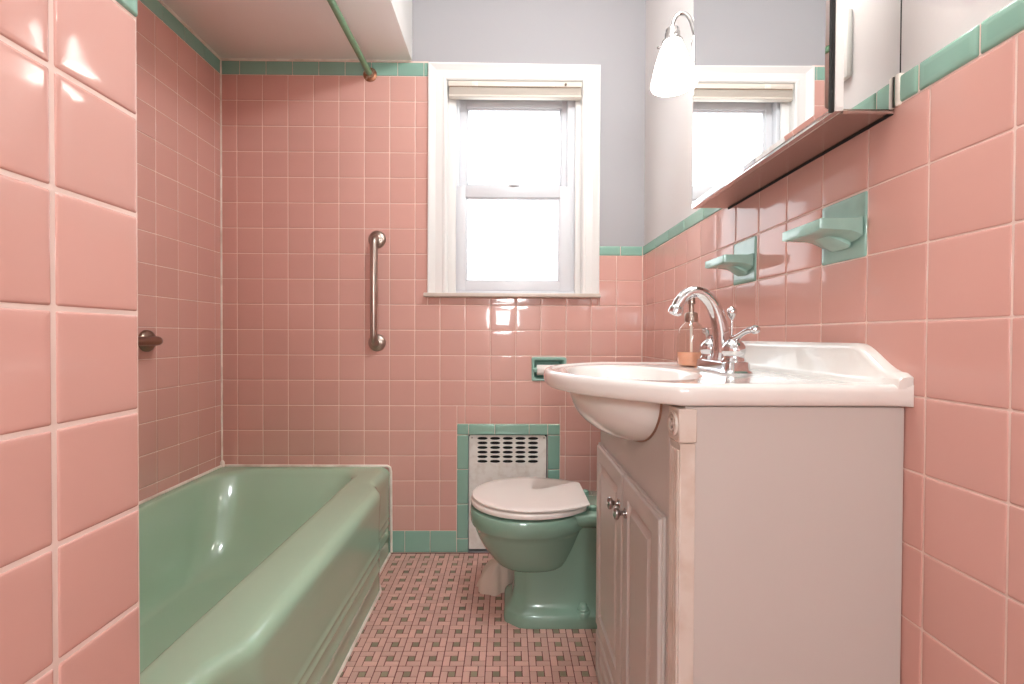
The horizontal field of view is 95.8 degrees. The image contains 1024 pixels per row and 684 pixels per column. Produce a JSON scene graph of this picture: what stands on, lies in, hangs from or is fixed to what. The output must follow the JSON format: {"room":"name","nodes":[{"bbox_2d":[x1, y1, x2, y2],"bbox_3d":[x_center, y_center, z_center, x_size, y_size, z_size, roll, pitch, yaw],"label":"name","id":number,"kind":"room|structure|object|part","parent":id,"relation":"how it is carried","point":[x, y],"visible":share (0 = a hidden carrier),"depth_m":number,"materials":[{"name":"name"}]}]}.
{"room":"bathroom","nodes":[
{"label":"bathroom","id":0,"kind":"room"},
{"bbox_2d":[0,0,139,683],"bbox_3d":[-0.895,-0.281,-0.373,0.975,2.560,1.778,0,1,-1],"label":"wall partition","id":1,"kind":"structure","parent":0,"point":[70,612],"depth_m":0.44,"materials":[{"name":"pink tile"}]},
{"bbox_2d":[136,0,220,500],"bbox_3d":[-1.323,-0.303,1.234,0.152,2.560,1.848,0,1,-1],"label":"wall","id":2,"kind":"structure","parent":0,"point":[178,76],"depth_m":1.73,"materials":[{"name":"pink tile"}]},
{"bbox_2d":[138,330,162,351],"bbox_3d":[-1.218,-0.001,1.357,0.067,0.076,0.534,0,1,-1],"label":"grab bar","id":3,"kind":"object","parent":2,"relation":"attached to","point":[147,340],"visible":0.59,"depth_m":1.55,"materials":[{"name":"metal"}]},
{"bbox_2d":[158,0,409,459],"bbox_3d":[-0.844,-0.340,1.260,0.816,1.738,1.490,0,1,-1],"label":"trim","id":4,"kind":"structure","parent":2,"relation":"attached to","point":[161,1],"depth_m":1.99,"materials":[{"name":"green tile"}]},
{"bbox_2d":[162,0,411,60],"bbox_3d":[-0.837,-1.368,1.246,0.828,0.327,1.500,0,1,-1],"label":"ceiling","id":5,"kind":"structure","parent":0,"point":[255,29],"depth_m":1.79,"materials":[{"name":"white paint"}]},
{"bbox_2d":[222,0,645,552],"bbox_3d":[-0.344,-0.309,2.086,2.126,2.560,0.163,0,1,-1],"label":"wall","id":6,"kind":"structure","parent":0,"point":[319,157],"depth_m":2.01,"materials":[{"name":"pink tile"}]},
{"bbox_2d":[327,0,376,81],"bbox_3d":[-0.604,-1.142,1.251,0.060,0.060,1.488,0,1,-1],"label":"shower curtain rod","id":7,"kind":"object","parent":6,"relation":"attached to","point":[369,74],"visible":1,"depth_m":1.76,"materials":[{"name":"green metal"}]},
{"bbox_2d":[368,231,385,350],"bbox_3d":[-0.584,-0.220,1.972,0.076,0.522,0.068,0,1,-1],"label":"grab bar","id":8,"kind":"object","parent":6,"relation":"attached to","point":[377,239],"visible":1,"depth_m":1.94,"materials":[{"name":"silver metal"}]},
{"bbox_2d":[469,435,546,548],"bbox_3d":[-0.019,0.664,2.048,0.344,0.518,0.038,0,1,-1],"label":"panel","id":9,"kind":"object","parent":6,"relation":"attached to","point":[491,457],"visible":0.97,"depth_m":2.03,"materials":[{"name":"white metal"}]},
{"bbox_2d":[423,62,600,297],"bbox_3d":[0.002,-0.695,2.064,0.760,1.003,0.184,0,1,-1],"label":"window","id":10,"kind":"structure","parent":6,"relation":"in","point":[577,194],"depth_m":2.00,"materials":[{"name":"white paint"}]},
{"bbox_3d":[0.000,-0.202,2.025,0.760,0.017,0.094,0,1,-1],"label":"sill","id":11,"kind":"part","parent":10,"relation":"part of","materials":[{"name":"wood"}]},
{"bbox_3d":[0.011,-0.883,2.095,0.534,0.450,0.027,0,1,-1],"label":"sash","id":12,"kind":"part","parent":10,"relation":"part of","materials":[{"name":"white plastic"}]},
{"bbox_3d":[0.008,-0.458,2.065,0.513,0.464,0.031,0,1,-1],"label":"sash","id":13,"kind":"part","parent":10,"relation":"part of","materials":[{"name":"white plastic"}]},
{"bbox_2d":[448,81,581,100],"bbox_3d":[0.014,-1.088,2.004,0.576,0.067,0.046,0,1,-1],"label":"window blind","id":14,"kind":"object","parent":10,"relation":"attached to","point":[469,90],"visible":1,"depth_m":1.99,"materials":[{"name":"beige"}]},
{"bbox_3d":[0.014,-1.060,2.004,0.574,0.010,0.031,0,1,-1],"label":"rail","id":15,"kind":"part","parent":14,"relation":"part of","materials":[{"name":"beige"}]},
{"bbox_2d":[531,357,566,380],"bbox_3d":[0.161,0.118,2.036,0.152,0.104,0.073,0,1,-1],"label":"toilet paper holder","id":16,"kind":"object","parent":6,"relation":"attached to","point":[536,361],"visible":0.59,"depth_m":2.01,"materials":[{"name":"green ceramic"}]},
{"bbox_2d":[537,365,552,374],"bbox_3d":[0.161,0.122,2.011,0.106,0.046,0.046,0,1,-1],"label":"toilet roll","id":17,"kind":"object","parent":16,"relation":"in","point":[540,368],"visible":0.44,"depth_m":1.99,"materials":[{"name":"white paper"}]},
{"bbox_2d":[336,553,597,683],"bbox_3d":[-0.334,0.990,0.496,2.026,0.100,3.374,0,1,-1],"label":"floor","id":18,"kind":"structure","parent":0,"point":[430,622],"depth_m":1.45,"materials":[{"name":"pink tile"}]},
{"bbox_2d":[139,460,392,683],"bbox_3d":[-0.868,0.728,1.273,0.780,0.411,1.490,0,1,-1],"label":"bathtub","id":19,"kind":"object","parent":18,"relation":"on","point":[249,573],"visible":0.77,"depth_m":1.48,"materials":[{"name":"green ceramic"}]},
{"bbox_2d":[476,558,513,595],"bbox_3d":[-0.058,0.865,1.738,0.155,0.121,0.112,1,1,23],"label":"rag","id":20,"kind":"object","parent":18,"relation":"on","point":[494,578],"visible":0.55,"depth_m":1.71,"materials":[{"name":"beige fabric"}]},
{"bbox_2d":[470,477,596,628],"bbox_3d":[0.209,0.562,1.610,0.707,0.735,0.490,0,1,-1],"label":"toilet","id":21,"kind":"object","parent":18,"relation":"on","point":[541,530],"visible":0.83,"depth_m":1.51,"materials":[{"name":"green ceramic"}]},
{"bbox_3d":[0.051,0.543,1.608,0.386,0.016,0.352,0,1,-1],"label":"seat","id":22,"kind":"part","parent":21,"relation":"part of","materials":[{"name":"white plastic"}]},
{"bbox_3d":[0.057,0.525,1.608,0.390,0.008,0.342,0,1,-1],"label":"lid","id":23,"kind":"part","parent":21,"relation":"part of","materials":[{"name":"white plastic"}]},
{"bbox_2d":[596,404,903,683],"bbox_3d":[0.390,0.515,0.980,0.370,0.846,0.597,0,1,-1],"label":"vanity cabinet","id":24,"kind":"object","parent":18,"relation":"on","point":[735,544],"visible":0.97,"depth_m":0.68,"materials":[{"name":"white paint"}]},
{"bbox_3d":[0.235,0.842,1.003,0.012,0.130,0.518,0,1,-1],"label":"drawer","id":25,"kind":"part","parent":24,"relation":"part of","materials":[{"name":"white paint"}]},
{"bbox_3d":[0.235,0.520,1.118,0.012,0.494,0.282,0,1,-1],"label":"door","id":26,"kind":"part","parent":24,"relation":"part of","materials":[{"name":"white paint"}]},
{"bbox_3d":[0.219,0.349,1.002,0.026,0.027,0.027,0,1,-1],"label":"knob","id":27,"kind":"part","parent":24,"relation":"part of","materials":[{"name":"silver metal"}]},
{"bbox_3d":[0.219,0.349,0.945,0.026,0.027,0.027,0,1,-1],"label":"knob","id":28,"kind":"part","parent":24,"relation":"part of","materials":[{"name":"silver metal"}]},
{"bbox_3d":[0.247,0.514,0.997,0.008,0.845,0.532,0,1,-1],"label":"frame","id":29,"kind":"part","parent":24,"relation":"part of","materials":[{"name":"white paint"}]},
{"bbox_3d":[0.238,0.524,0.855,0.012,0.494,0.238,0,1,-1],"label":"door","id":30,"kind":"part","parent":24,"relation":"part of","materials":[{"name":"white paint"}]},
{"bbox_2d":[544,341,913,441],"bbox_3d":[0.323,0.099,0.964,0.510,0.201,0.596,0,1,-1],"label":"sink","id":31,"kind":"object","parent":24,"relation":"in","point":[624,400],"visible":0.94,"depth_m":0.77,"materials":[{"name":"white ceramic"}]},
{"bbox_2d":[569,392,662,441],"bbox_3d":[0.252,0.143,0.964,0.266,0.112,0.413,0,1,-1],"label":"basin","id":32,"kind":"object","parent":31,"relation":"in","point":[636,421],"depth_m":0.81,"materials":[{"name":"white ceramic"}]},
{"bbox_2d":[676,298,705,367],"bbox_3d":[0.430,-0.026,1.112,0.066,0.171,0.066,1,1,28],"label":"soap dispenser","id":33,"kind":"object","parent":31,"relation":"on","point":[685,359],"visible":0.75,"depth_m":1.10,"materials":[{"name":"clear glass"}]},
{"bbox_2d":[676,323,705,367],"bbox_3d":[0.430,0.004,1.112,0.066,0.112,0.066,0,1,-1],"label":"bottle","id":34,"kind":"object","parent":33,"relation":"attached to","point":[685,359],"depth_m":1.09,"materials":[{"name":"clear glass"}]},
{"bbox_2d":[544,362,913,406],"bbox_3d":[0.323,0.112,0.965,0.510,0.110,0.596,0,1,-1],"label":"countertop","id":35,"kind":"structure","parent":24,"relation":"on","point":[668,383],"depth_m":0.69,"materials":[{"name":"white ceramic"}]},
{"bbox_2d":[668,286,760,374],"bbox_3d":[0.397,-0.027,0.964,0.144,0.178,0.230,0,1,-1],"label":"faucet","id":36,"kind":"object","parent":35,"relation":"on","point":[722,352],"visible":1,"depth_m":0.95,"materials":[{"name":"silver metal"}]},
{"bbox_3d":[0.392,-0.037,0.963,0.134,0.158,0.044,0,1,-1],"label":"spout","id":37,"kind":"part","parent":36,"relation":"part of","materials":[{"name":"silver metal"}]},
{"bbox_3d":[0.436,0.013,1.016,0.047,0.053,0.047,0,1,-1],"label":"handle","id":38,"kind":"part","parent":36,"relation":"part of","materials":[{"name":"silver metal"}]},
{"bbox_3d":[0.443,-0.016,1.046,0.017,0.035,0.067,0,1,13],"label":"lever","id":39,"kind":"part","parent":36,"relation":"part of","materials":[{"name":"silver metal"}]},
{"bbox_3d":[0.436,0.049,0.965,0.057,0.024,0.167,0,1,-1],"label":"plate","id":40,"kind":"part","parent":36,"relation":"part of","materials":[{"name":"silver metal"}]},
{"bbox_3d":[0.458,-0.016,0.964,0.021,0.116,0.021,0,1,-1],"label":"lift rod","id":41,"kind":"part","parent":36,"relation":"part of","materials":[{"name":"silver metal"}]},
{"bbox_3d":[0.437,0.014,0.913,0.047,0.053,0.047,0,1,-1],"label":"handle","id":42,"kind":"part","parent":36,"relation":"part of","materials":[{"name":"silver metal"}]},
{"bbox_3d":[0.445,-0.014,0.882,0.017,0.035,0.067,0,1,-14],"label":"lever","id":43,"kind":"part","parent":36,"relation":"part of","materials":[{"name":"silver metal"}]},
{"bbox_2d":[642,0,1023,683],"bbox_3d":[0.658,-0.285,0.465,0.154,2.560,3.424,0,1,-1],"label":"wall","id":44,"kind":"structure","parent":0,"point":[937,290],"depth_m":0.64,"materials":[{"name":"pink tile"}]},
{"bbox_2d":[641,247,642,361],"bbox_3d":[0.567,0.246,2.022,0.006,1.320,0.006,0,1,-1],"label":"trim","id":45,"kind":"structure","parent":44,"relation":"attached to","point":[642,247],"depth_m":2.01,"materials":[{"name":"tile"}]},
{"bbox_2d":[651,11,692,96],"bbox_3d":[0.473,-0.861,1.328,0.122,0.213,0.195,0,1,-1],"label":"wall sconce","id":46,"kind":"object","parent":44,"relation":"attached to","point":[673,74],"visible":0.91,"depth_m":1.34,"materials":[{"name":"white glass"}]},
{"bbox_2d":[657,25,684,48],"bbox_3d":[0.475,-0.903,1.357,0.080,0.050,0.074,0,1,-1],"label":"socket","id":47,"kind":"object","parent":46,"relation":"attached to","point":[672,34],"depth_m":1.34,"materials":[{"name":"silver metal"}]},
{"bbox_3d":[0.472,-0.822,1.365,0.122,0.134,0.122,0,1,-1],"label":"lamp shade","id":48,"kind":"part","parent":46,"relation":"part of","materials":[{"name":"white glass"}]},
{"bbox_3d":[0.472,-0.815,1.365,0.052,0.080,0.052,0,1,-1],"label":"bulb","id":49,"kind":"part","parent":46,"relation":"part of","materials":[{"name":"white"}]},
{"bbox_3d":[0.505,-0.881,1.305,0.044,0.171,0.142,0,1,-14],"label":"arm","id":50,"kind":"part","parent":46,"relation":"part of","materials":[{"name":"silver metal"}]},
{"bbox_2d":[705,236,756,285],"bbox_3d":[0.543,-0.200,1.150,0.084,0.107,0.108,0,1,-1],"label":"soap dish","id":51,"kind":"object","parent":44,"relation":"attached to","point":[742,263],"visible":1,"depth_m":1.12,"materials":[{"name":"green ceramic"}]},
{"bbox_2d":[705,253,752,270],"bbox_3d":[0.536,-0.193,1.150,0.071,0.038,0.106,0,1,-1],"label":"tray","id":52,"kind":"object","parent":51,"relation":"on","point":[738,261],"depth_m":1.11,"materials":[{"name":"green ceramic"}]},
{"bbox_3d":[0.580,-0.200,1.151,0.009,0.107,0.108,0,1,-1],"label":"plate","id":53,"kind":"part","parent":51,"relation":"part of","materials":[{"name":"green ceramic"}]},
{"bbox_2d":[692,0,901,208],"bbox_3d":[0.534,-0.698,0.963,0.108,0.695,0.540,0,1,-1],"label":"medicine cabinet","id":54,"kind":"object","parent":44,"relation":"attached to","point":[779,85],"visible":1,"depth_m":0.85,"materials":[{"name":"silver metal"}]},
{"bbox_2d":[692,0,829,206],"bbox_3d":[0.483,-0.699,0.964,0.004,0.686,0.528,0,1,-1],"label":"mirror glass","id":55,"kind":"object","parent":54,"relation":"attached to","point":[761,68],"depth_m":0.93,"materials":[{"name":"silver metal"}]},
{"bbox_3d":[0.491,-0.699,0.964,0.013,0.694,0.536,0,1,-1],"label":"mirror door","id":56,"kind":"part","parent":54,"relation":"part of","materials":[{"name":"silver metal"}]},
{"bbox_3d":[0.539,-0.354,0.968,0.082,0.005,0.532,0,1,-1],"label":"panel","id":57,"kind":"part","parent":54,"relation":"part of","materials":[{"name":"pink metal"}]},
{"bbox_2d":[843,0,900,109],"bbox_3d":[0.544,-0.696,0.699,0.090,0.685,0.003,0,1,-1],"label":"mirror","id":58,"kind":"object","parent":54,"relation":"on","point":[871,28],"depth_m":0.70,"materials":[{"name":"silver metal"}]},
{"bbox_2d":[782,191,867,265],"bbox_3d":[0.546,-0.196,0.812,0.084,0.107,0.108,0,1,-1],"label":"soap dish","id":59,"kind":"object","parent":44,"relation":"attached to","point":[841,231],"visible":1,"depth_m":0.79,"materials":[{"name":"green ceramic"}]},
{"bbox_2d":[782,216,862,248],"bbox_3d":[0.540,-0.189,0.812,0.071,0.038,0.106,0,1,-1],"label":"tray","id":60,"kind":"object","parent":59,"relation":"on","point":[842,232],"depth_m":0.78,"materials":[{"name":"green ceramic"}]},
{"bbox_3d":[0.583,-0.196,0.812,0.008,0.107,0.108,0,1,-1],"label":"plate","id":61,"kind":"part","parent":59,"relation":"part of","materials":[{"name":"green ceramic"}]},
{"bbox_2d":[741,341,913,388],"bbox_3d":[0.557,0.032,0.966,0.042,0.065,0.595,0,1,-1],"label":"backsplash","id":62,"kind":"structure","parent":44,"relation":"attached to","point":[847,362],"depth_m":0.81,"materials":[{"name":"white ceramic"}]}
]}

